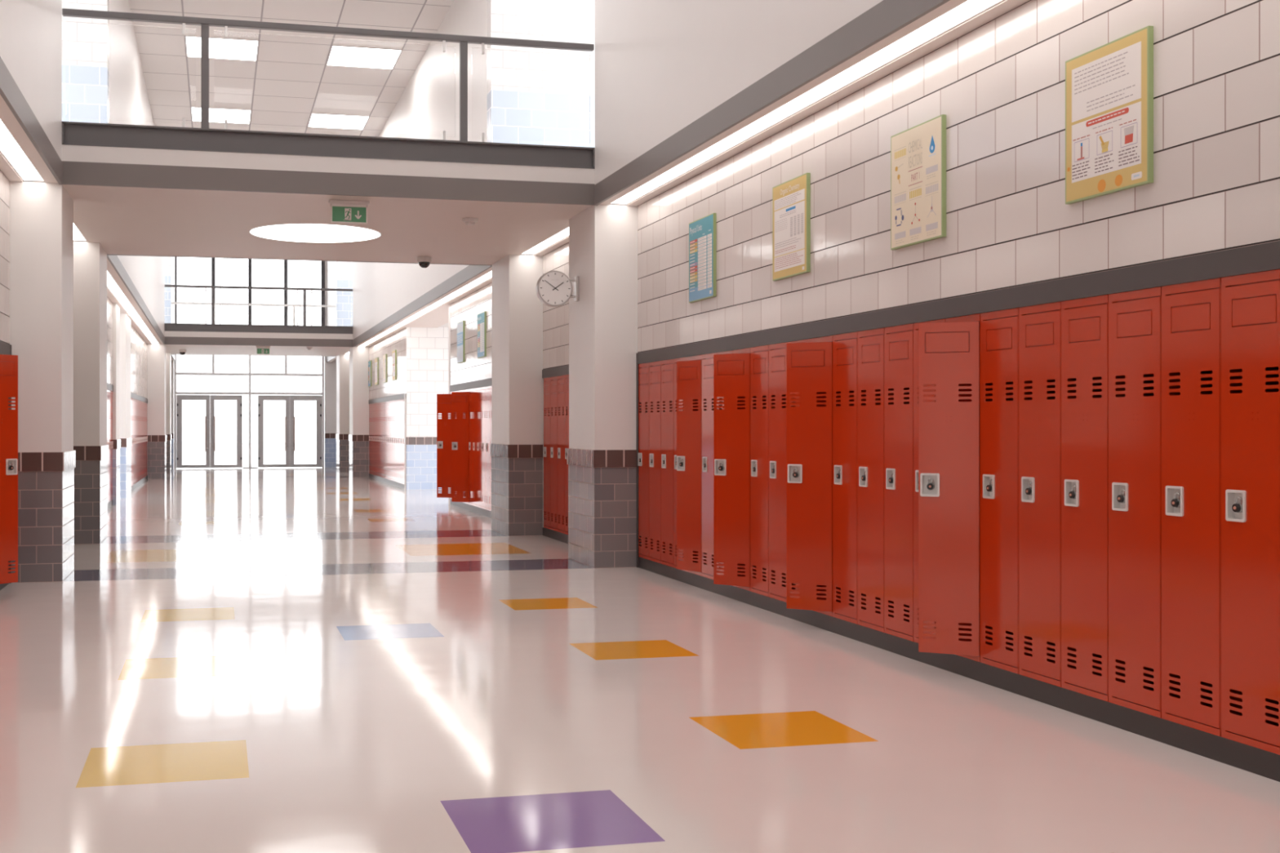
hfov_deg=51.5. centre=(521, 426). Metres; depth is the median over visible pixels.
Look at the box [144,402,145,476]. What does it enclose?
locker
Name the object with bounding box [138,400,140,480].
locker
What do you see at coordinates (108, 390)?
locker
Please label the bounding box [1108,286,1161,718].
locker
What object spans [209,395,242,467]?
door
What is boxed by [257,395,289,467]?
door
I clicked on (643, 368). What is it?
locker
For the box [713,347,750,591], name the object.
locker
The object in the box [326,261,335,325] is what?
wall
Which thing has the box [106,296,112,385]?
wall
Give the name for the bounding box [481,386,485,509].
locker
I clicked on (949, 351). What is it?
locker
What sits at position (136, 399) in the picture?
locker
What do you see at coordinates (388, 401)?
locker
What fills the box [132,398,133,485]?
locker
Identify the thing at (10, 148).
strip light
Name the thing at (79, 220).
ceiling
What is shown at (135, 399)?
locker
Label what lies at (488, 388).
locker
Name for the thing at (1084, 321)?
locker
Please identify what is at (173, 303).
railing
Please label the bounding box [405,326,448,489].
wall
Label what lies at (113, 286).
strip light
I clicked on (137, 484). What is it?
baseboard
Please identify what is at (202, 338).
trim
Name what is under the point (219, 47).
recessed light
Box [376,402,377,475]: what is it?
locker
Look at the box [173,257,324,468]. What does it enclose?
window
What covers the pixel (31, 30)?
wall
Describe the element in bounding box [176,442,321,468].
ground
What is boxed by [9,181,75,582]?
pillar
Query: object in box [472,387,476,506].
locker
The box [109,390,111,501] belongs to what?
locker
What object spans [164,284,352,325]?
railing
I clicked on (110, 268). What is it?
ceiling
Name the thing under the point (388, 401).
locker
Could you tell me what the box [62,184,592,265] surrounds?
ceiling
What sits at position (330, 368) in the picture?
wall
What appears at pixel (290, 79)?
ceiling
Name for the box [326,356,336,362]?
trim
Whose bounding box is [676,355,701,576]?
locker
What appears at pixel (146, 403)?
locker
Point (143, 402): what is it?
locker
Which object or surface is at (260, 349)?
exit sign
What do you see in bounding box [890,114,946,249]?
poster
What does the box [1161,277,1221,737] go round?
locker
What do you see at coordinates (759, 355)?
locker
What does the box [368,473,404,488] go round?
baseboard
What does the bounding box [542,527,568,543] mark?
baseboard
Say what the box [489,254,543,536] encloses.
pillar
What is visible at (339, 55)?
recessed light
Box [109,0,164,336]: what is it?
wall
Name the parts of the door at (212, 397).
pull handle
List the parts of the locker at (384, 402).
door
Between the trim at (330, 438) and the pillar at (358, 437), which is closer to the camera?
the pillar at (358, 437)
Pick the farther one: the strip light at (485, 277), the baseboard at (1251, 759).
the strip light at (485, 277)
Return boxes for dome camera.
[178,349,186,355]
[417,256,431,268]
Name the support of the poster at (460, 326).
attached to the wall at (999, 86)
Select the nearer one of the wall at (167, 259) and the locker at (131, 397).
the locker at (131, 397)
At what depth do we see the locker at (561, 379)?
14.72 m
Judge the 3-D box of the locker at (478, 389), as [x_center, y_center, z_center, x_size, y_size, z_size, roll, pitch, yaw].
[-0.411,0.309,19.374,0.453,1.757,0.324,0,0,-13]
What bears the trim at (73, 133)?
attached to the wall at (661, 66)
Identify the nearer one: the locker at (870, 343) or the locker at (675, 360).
the locker at (870, 343)
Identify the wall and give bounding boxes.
[0,0,62,160]
[0,169,9,344]
[62,0,109,123]
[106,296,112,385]
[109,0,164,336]
[130,324,147,399]
[164,256,171,323]
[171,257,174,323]
[171,360,173,433]
[324,261,336,467]
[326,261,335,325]
[335,261,352,326]
[352,0,487,339]
[368,328,405,399]
[404,393,405,489]
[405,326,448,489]
[448,304,450,504]
[450,0,1279,385]
[487,0,595,147]
[595,0,883,184]
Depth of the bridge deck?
35.00 m
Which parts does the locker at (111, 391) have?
door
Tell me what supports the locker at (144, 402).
on the baseboard at (137, 484)
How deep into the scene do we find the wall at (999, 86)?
6.60 m
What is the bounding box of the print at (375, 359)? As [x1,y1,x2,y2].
[374,358,377,384]
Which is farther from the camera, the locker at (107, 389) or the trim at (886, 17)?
the locker at (107, 389)
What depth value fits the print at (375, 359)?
31.71 m
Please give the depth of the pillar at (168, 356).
35.86 m
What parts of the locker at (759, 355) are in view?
lock plate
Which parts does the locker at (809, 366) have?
lock plate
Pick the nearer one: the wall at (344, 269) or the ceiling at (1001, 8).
the ceiling at (1001, 8)
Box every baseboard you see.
[0,571,9,590]
[107,499,112,508]
[131,475,147,491]
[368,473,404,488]
[450,498,491,518]
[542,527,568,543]
[638,556,1279,782]
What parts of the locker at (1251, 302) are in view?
lock plate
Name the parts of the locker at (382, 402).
door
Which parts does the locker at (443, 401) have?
lock plate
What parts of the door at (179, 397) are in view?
pull handle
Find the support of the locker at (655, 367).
on the baseboard at (1251, 759)
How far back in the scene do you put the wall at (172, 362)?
40.24 m
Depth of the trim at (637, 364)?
12.02 m
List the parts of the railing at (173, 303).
rail, post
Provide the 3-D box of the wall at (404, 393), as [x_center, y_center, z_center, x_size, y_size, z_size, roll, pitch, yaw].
[-2.069,0.305,26.970,0.632,1.960,0.170,0,0,-13]
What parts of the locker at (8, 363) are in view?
lock plate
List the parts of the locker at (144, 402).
door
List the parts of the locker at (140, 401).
door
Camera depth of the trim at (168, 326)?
32.80 m
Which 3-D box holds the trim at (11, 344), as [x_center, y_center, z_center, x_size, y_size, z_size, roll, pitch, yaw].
[-4.206,0.307,10.813,0.044,1.955,0.032,0,0,-13]
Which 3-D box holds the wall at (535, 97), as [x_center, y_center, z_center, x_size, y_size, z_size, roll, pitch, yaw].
[3.034,-4.176,17.400,7.065,3.978,0.254,0,0,-13]
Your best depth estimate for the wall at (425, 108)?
21.07 m
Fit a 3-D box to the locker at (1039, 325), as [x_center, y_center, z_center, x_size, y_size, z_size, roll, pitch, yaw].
[2.626,0.309,6.207,0.453,1.757,0.324,0,0,-13]
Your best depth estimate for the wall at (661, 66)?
9.75 m
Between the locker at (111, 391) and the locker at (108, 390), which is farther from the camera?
the locker at (111, 391)
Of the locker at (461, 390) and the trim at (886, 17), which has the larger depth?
the locker at (461, 390)
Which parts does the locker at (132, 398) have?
door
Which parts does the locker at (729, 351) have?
door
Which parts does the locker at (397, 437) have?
door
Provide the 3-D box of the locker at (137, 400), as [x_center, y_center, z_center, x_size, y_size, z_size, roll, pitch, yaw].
[-8.410,0.309,28.128,0.453,1.757,0.324,0,0,-13]
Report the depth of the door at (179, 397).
40.32 m
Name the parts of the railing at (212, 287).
post, rail, glass panel, post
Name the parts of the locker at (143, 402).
door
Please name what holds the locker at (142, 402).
on the baseboard at (137, 484)
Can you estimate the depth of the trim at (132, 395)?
28.59 m
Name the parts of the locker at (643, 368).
lock plate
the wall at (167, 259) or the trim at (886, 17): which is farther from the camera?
the wall at (167, 259)
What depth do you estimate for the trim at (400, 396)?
29.70 m
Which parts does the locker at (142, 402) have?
door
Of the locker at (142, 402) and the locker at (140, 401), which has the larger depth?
the locker at (142, 402)
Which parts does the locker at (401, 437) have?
door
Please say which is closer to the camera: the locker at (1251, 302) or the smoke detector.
the locker at (1251, 302)
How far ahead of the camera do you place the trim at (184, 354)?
37.36 m
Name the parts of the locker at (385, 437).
door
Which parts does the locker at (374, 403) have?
door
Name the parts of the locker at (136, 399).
door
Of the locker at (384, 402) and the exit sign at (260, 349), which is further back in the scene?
the exit sign at (260, 349)
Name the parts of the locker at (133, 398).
door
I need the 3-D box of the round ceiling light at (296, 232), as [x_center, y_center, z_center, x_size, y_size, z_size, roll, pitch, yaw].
[-2.146,-2.012,13.750,1.376,0.005,1.376,0,0,-13]
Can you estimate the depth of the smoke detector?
12.74 m
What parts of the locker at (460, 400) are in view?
lock plate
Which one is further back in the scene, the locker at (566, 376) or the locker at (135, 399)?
the locker at (135, 399)
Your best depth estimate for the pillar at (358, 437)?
33.35 m
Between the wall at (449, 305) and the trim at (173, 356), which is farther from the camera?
the trim at (173, 356)
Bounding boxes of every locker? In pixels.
[0,354,17,583]
[106,389,108,444]
[107,390,110,502]
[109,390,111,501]
[111,391,113,500]
[130,397,131,437]
[131,397,133,486]
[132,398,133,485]
[133,398,134,484]
[134,399,135,484]
[135,399,136,483]
[136,399,137,482]
[137,400,137,482]
[137,400,139,481]
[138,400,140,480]
[139,400,141,480]
[140,400,142,479]
[141,401,142,479]
[142,401,143,478]
[142,401,144,478]
[143,402,145,477]
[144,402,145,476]
[145,402,146,476]
[146,403,146,475]
[146,403,147,475]
[368,404,370,473]
[370,403,372,474]
[371,403,373,475]
[373,403,374,475]
[374,403,376,475]
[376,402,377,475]
[377,402,379,476]
[379,402,381,476]
[381,401,383,477]
[382,401,385,478]
[384,401,386,479]
[386,400,388,479]
[388,400,390,479]
[390,400,392,480]
[392,400,394,480]
[394,400,396,481]
[395,400,398,482]
[398,399,400,483]
[400,399,402,484]
[402,399,404,484]
[436,391,453,498]
[451,389,468,504]
[453,391,457,497]
[461,390,465,502]
[468,388,472,505]
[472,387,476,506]
[476,387,481,508]
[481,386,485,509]
[485,386,490,511]
[490,386,492,511]
[543,377,550,528]
[550,376,557,531]
[557,374,564,533]
[564,374,568,534]
[638,362,648,559]
[648,360,661,564]
[661,359,673,567]
[673,356,687,571]
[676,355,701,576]
[701,352,716,579]
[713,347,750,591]
[716,350,733,586]
[750,344,768,596]
[768,342,788,602]
[786,335,832,617]
[788,338,809,598]
[832,331,857,624]
[857,327,884,632]
[884,323,913,641]
[913,318,945,643]
[918,313,980,662]
[980,307,1018,674]
[1018,301,1061,687]
[1061,294,1108,702]
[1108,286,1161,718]
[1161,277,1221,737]
[1221,268,1279,755]
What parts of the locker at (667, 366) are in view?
lock plate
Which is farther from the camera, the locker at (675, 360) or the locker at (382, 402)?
the locker at (382, 402)
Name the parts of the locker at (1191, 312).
lock plate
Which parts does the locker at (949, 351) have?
lock plate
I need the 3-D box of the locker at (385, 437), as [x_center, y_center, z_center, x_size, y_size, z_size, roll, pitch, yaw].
[-2.879,0.309,30.074,0.453,1.757,0.324,0,0,-13]
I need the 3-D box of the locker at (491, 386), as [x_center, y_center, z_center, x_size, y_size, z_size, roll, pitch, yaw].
[-0.191,0.309,18.420,0.453,1.757,0.324,0,0,-13]
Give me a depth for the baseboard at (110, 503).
20.88 m
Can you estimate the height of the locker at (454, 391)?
1.757 m
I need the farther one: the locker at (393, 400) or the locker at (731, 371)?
the locker at (393, 400)
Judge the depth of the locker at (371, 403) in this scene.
32.92 m
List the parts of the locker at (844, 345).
lock plate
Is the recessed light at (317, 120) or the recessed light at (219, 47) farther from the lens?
the recessed light at (317, 120)
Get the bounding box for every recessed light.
[185,35,258,61]
[191,106,251,124]
[307,112,369,129]
[326,44,401,69]
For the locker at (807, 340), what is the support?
on the baseboard at (1251, 759)
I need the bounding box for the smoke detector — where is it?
[462,217,478,225]
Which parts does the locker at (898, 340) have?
lock plate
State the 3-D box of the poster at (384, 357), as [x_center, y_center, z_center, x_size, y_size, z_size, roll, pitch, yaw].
[-3.121,-1.322,30.119,0.025,0.642,0.545,0,0,-13]
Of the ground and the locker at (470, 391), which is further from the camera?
the ground
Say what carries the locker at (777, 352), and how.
on the baseboard at (1251, 759)
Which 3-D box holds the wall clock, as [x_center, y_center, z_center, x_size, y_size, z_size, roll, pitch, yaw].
[0.342,-1.300,12.456,0.405,0.336,0.099,0,0,-13]
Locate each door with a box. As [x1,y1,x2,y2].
[176,395,209,467]
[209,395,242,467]
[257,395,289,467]
[289,395,321,466]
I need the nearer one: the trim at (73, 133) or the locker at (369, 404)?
the trim at (73, 133)
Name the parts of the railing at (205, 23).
glass panel, post, rail, glass panel, post, glass panel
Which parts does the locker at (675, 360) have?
lock plate, door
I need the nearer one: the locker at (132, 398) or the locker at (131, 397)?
the locker at (131, 397)
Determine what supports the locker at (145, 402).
on the baseboard at (137, 484)
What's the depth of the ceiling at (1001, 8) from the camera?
7.83 m
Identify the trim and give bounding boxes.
[0,56,62,184]
[0,340,10,355]
[8,344,11,583]
[62,120,595,168]
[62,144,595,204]
[106,253,164,344]
[106,382,113,391]
[113,254,485,265]
[130,392,147,403]
[164,323,352,333]
[164,331,352,346]
[171,354,175,360]
[171,433,173,468]
[184,354,336,356]
[324,433,336,467]
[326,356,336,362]
[352,264,492,346]
[368,394,404,404]
[449,378,492,391]
[542,364,568,377]
[594,0,949,205]
[635,352,641,567]
[637,240,1279,364]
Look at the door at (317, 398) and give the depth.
41.14 m
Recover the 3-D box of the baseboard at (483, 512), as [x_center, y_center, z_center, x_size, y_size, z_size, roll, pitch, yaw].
[-0.358,1.236,19.175,0.442,0.097,5.330,0,0,-13]
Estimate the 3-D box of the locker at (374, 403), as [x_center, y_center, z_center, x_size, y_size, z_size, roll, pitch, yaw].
[-3.393,0.309,32.301,0.453,1.757,0.324,0,0,-13]
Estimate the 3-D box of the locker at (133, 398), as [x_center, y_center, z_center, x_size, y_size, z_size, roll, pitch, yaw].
[-8.117,0.309,26.855,0.453,1.757,0.324,0,0,-13]
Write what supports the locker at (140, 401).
on the baseboard at (137, 484)
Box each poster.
[368,360,371,386]
[374,357,378,385]
[382,354,386,382]
[391,350,396,380]
[457,320,464,363]
[477,311,486,358]
[688,213,716,302]
[772,172,810,280]
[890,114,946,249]
[1065,25,1153,204]
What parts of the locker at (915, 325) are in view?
lock plate, door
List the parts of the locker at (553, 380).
lock plate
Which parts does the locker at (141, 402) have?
door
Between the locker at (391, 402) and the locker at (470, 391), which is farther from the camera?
the locker at (391, 402)
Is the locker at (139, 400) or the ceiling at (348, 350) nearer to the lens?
the locker at (139, 400)
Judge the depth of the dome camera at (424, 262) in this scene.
15.63 m
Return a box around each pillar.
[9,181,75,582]
[73,241,108,544]
[112,302,120,505]
[120,313,132,498]
[147,343,166,479]
[165,352,172,473]
[335,354,349,472]
[348,346,368,477]
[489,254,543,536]
[566,204,637,568]
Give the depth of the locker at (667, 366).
11.25 m
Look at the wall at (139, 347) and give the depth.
28.47 m
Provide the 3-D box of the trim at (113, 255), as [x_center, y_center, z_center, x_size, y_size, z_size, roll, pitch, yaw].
[-2.613,-2.174,15.956,4.590,0.326,0.030,0,0,-13]
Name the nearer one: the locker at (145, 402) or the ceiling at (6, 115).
the ceiling at (6, 115)
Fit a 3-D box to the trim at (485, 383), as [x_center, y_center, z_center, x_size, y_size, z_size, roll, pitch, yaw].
[-0.362,-0.620,19.174,0.450,0.100,5.330,0,0,-13]
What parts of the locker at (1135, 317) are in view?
lock plate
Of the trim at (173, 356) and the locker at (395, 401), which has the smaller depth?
the locker at (395, 401)
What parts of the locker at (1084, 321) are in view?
lock plate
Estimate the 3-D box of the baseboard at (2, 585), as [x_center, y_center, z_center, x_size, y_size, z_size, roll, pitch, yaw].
[-3.562,1.236,7.081,0.442,0.097,7.600,0,0,-13]
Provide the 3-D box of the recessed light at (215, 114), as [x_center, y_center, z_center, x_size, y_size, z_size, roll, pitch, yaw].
[-5.943,-6.157,26.102,1.134,0.013,1.174,0,0,-13]
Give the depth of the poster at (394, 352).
28.37 m
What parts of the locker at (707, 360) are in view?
lock plate, door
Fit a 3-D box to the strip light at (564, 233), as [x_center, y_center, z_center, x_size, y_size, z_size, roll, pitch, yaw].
[0.368,-2.079,14.196,0.176,0.112,2.700,0,0,-13]
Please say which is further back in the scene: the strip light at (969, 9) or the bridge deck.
the bridge deck
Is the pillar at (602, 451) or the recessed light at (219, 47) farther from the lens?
the recessed light at (219, 47)
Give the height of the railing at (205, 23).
0.945 m
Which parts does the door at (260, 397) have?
pull handle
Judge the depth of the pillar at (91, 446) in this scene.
14.41 m
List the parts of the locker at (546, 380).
lock plate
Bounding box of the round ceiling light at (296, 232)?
[248,222,382,243]
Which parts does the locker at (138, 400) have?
door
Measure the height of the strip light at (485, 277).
0.112 m
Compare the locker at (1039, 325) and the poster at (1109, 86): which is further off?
the locker at (1039, 325)
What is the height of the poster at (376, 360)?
0.642 m
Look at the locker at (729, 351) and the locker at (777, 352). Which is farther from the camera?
the locker at (729, 351)
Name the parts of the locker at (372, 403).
door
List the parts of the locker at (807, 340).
door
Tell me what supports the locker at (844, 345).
on the baseboard at (1251, 759)
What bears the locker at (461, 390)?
on the baseboard at (483, 512)
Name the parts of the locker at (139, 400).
door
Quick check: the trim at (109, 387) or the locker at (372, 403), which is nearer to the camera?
the trim at (109, 387)
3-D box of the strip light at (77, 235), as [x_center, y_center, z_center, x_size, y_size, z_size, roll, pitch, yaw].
[-4.523,-2.079,13.068,0.176,0.112,2.700,0,0,-13]
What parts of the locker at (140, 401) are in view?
door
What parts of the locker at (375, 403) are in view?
door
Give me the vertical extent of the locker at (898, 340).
1.757 m
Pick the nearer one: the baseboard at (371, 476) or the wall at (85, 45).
the wall at (85, 45)
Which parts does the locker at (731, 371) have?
lock plate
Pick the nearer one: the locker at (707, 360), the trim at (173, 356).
the locker at (707, 360)
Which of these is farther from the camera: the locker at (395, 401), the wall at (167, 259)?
the wall at (167, 259)
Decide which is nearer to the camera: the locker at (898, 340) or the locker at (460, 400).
the locker at (898, 340)
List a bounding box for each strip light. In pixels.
[0,118,44,181]
[73,222,87,241]
[106,270,158,343]
[360,271,492,346]
[522,226,568,254]
[611,0,1004,204]
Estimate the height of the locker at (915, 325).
1.757 m
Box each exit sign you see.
[256,346,270,354]
[328,199,369,224]
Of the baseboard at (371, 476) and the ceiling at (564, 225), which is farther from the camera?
the baseboard at (371, 476)
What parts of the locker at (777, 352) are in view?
lock plate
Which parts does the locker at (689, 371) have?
lock plate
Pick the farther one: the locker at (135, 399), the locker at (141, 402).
the locker at (141, 402)
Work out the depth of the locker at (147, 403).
32.09 m
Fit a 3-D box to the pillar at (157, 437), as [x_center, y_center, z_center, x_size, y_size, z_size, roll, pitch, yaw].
[-9.322,-0.365,32.589,1.043,3.300,0.936,0,0,-13]
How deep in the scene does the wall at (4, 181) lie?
10.56 m
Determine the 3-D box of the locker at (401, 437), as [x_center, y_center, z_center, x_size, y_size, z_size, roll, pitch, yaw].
[-2.292,0.309,27.529,0.453,1.757,0.324,0,0,-13]
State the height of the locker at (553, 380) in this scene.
1.757 m
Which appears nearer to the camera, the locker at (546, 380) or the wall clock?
the wall clock
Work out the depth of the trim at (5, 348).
10.54 m
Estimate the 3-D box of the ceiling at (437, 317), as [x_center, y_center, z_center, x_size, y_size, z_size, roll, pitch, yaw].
[-1.806,-2.115,24.983,1.012,0.200,17.300,0,0,-13]
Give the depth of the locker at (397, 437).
28.14 m
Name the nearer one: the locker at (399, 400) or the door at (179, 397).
the locker at (399, 400)
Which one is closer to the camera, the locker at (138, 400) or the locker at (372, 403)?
the locker at (138, 400)
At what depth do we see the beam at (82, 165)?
11.41 m
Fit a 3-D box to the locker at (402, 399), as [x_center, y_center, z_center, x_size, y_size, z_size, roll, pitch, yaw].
[-2.219,0.309,27.210,0.453,1.757,0.324,0,0,-13]
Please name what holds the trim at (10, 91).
attached to the wall at (31, 30)
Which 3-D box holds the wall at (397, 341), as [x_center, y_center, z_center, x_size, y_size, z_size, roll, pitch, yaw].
[-2.802,-0.365,30.172,0.620,3.300,6.740,0,0,-13]
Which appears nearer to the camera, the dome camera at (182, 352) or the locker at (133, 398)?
the locker at (133, 398)
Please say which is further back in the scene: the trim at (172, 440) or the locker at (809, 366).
the trim at (172, 440)
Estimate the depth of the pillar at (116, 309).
21.59 m
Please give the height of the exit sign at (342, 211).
0.204 m
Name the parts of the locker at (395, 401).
door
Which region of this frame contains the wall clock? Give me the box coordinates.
[536,270,578,306]
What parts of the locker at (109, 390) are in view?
door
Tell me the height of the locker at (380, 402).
1.757 m
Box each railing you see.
[62,8,594,142]
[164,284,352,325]
[171,302,336,325]
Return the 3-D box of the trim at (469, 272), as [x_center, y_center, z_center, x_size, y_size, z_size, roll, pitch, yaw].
[-2.307,-2.095,24.868,0.026,0.184,17.300,0,0,-13]
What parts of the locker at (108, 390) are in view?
door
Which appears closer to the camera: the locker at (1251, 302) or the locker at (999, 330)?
the locker at (1251, 302)
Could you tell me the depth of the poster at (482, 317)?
19.00 m
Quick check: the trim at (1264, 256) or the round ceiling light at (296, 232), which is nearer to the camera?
the trim at (1264, 256)
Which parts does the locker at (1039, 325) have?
lock plate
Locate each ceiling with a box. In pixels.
[0,94,57,182]
[22,180,99,242]
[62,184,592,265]
[73,240,163,344]
[128,0,453,136]
[340,346,364,354]
[355,253,534,346]
[510,203,626,255]
[600,0,1029,205]
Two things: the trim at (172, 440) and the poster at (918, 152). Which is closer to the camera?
the poster at (918, 152)
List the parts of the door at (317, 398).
pull handle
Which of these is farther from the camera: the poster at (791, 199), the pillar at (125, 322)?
the pillar at (125, 322)
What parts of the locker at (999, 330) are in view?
lock plate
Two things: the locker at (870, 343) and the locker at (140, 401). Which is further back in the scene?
the locker at (140, 401)
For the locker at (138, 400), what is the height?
1.757 m
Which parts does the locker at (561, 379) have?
lock plate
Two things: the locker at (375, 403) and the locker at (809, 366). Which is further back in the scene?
the locker at (375, 403)
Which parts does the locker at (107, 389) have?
door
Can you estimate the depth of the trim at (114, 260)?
20.17 m
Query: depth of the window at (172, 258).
38.06 m
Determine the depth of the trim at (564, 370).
14.93 m
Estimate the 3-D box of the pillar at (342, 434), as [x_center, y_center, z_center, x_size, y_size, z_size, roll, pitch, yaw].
[-4.710,-0.365,37.501,1.045,3.300,1.036,0,0,-13]
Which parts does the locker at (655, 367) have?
lock plate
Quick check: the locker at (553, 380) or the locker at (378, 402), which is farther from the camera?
the locker at (378, 402)
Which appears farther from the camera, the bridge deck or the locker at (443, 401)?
the bridge deck
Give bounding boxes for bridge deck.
[164,344,351,355]
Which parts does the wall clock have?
bracket arm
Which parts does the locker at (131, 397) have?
door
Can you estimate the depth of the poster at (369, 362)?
33.03 m
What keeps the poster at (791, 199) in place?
attached to the wall at (999, 86)
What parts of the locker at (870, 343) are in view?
lock plate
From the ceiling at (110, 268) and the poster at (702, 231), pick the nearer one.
the poster at (702, 231)
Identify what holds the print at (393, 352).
attached to the poster at (394, 352)
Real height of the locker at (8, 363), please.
1.757 m
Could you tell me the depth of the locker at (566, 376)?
14.48 m
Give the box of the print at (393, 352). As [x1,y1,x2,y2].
[391,350,395,380]
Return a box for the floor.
[0,467,1279,852]
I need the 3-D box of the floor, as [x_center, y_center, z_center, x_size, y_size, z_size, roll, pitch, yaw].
[-3.116,1.285,17.959,20.000,0.001,47.000,0,0,-13]

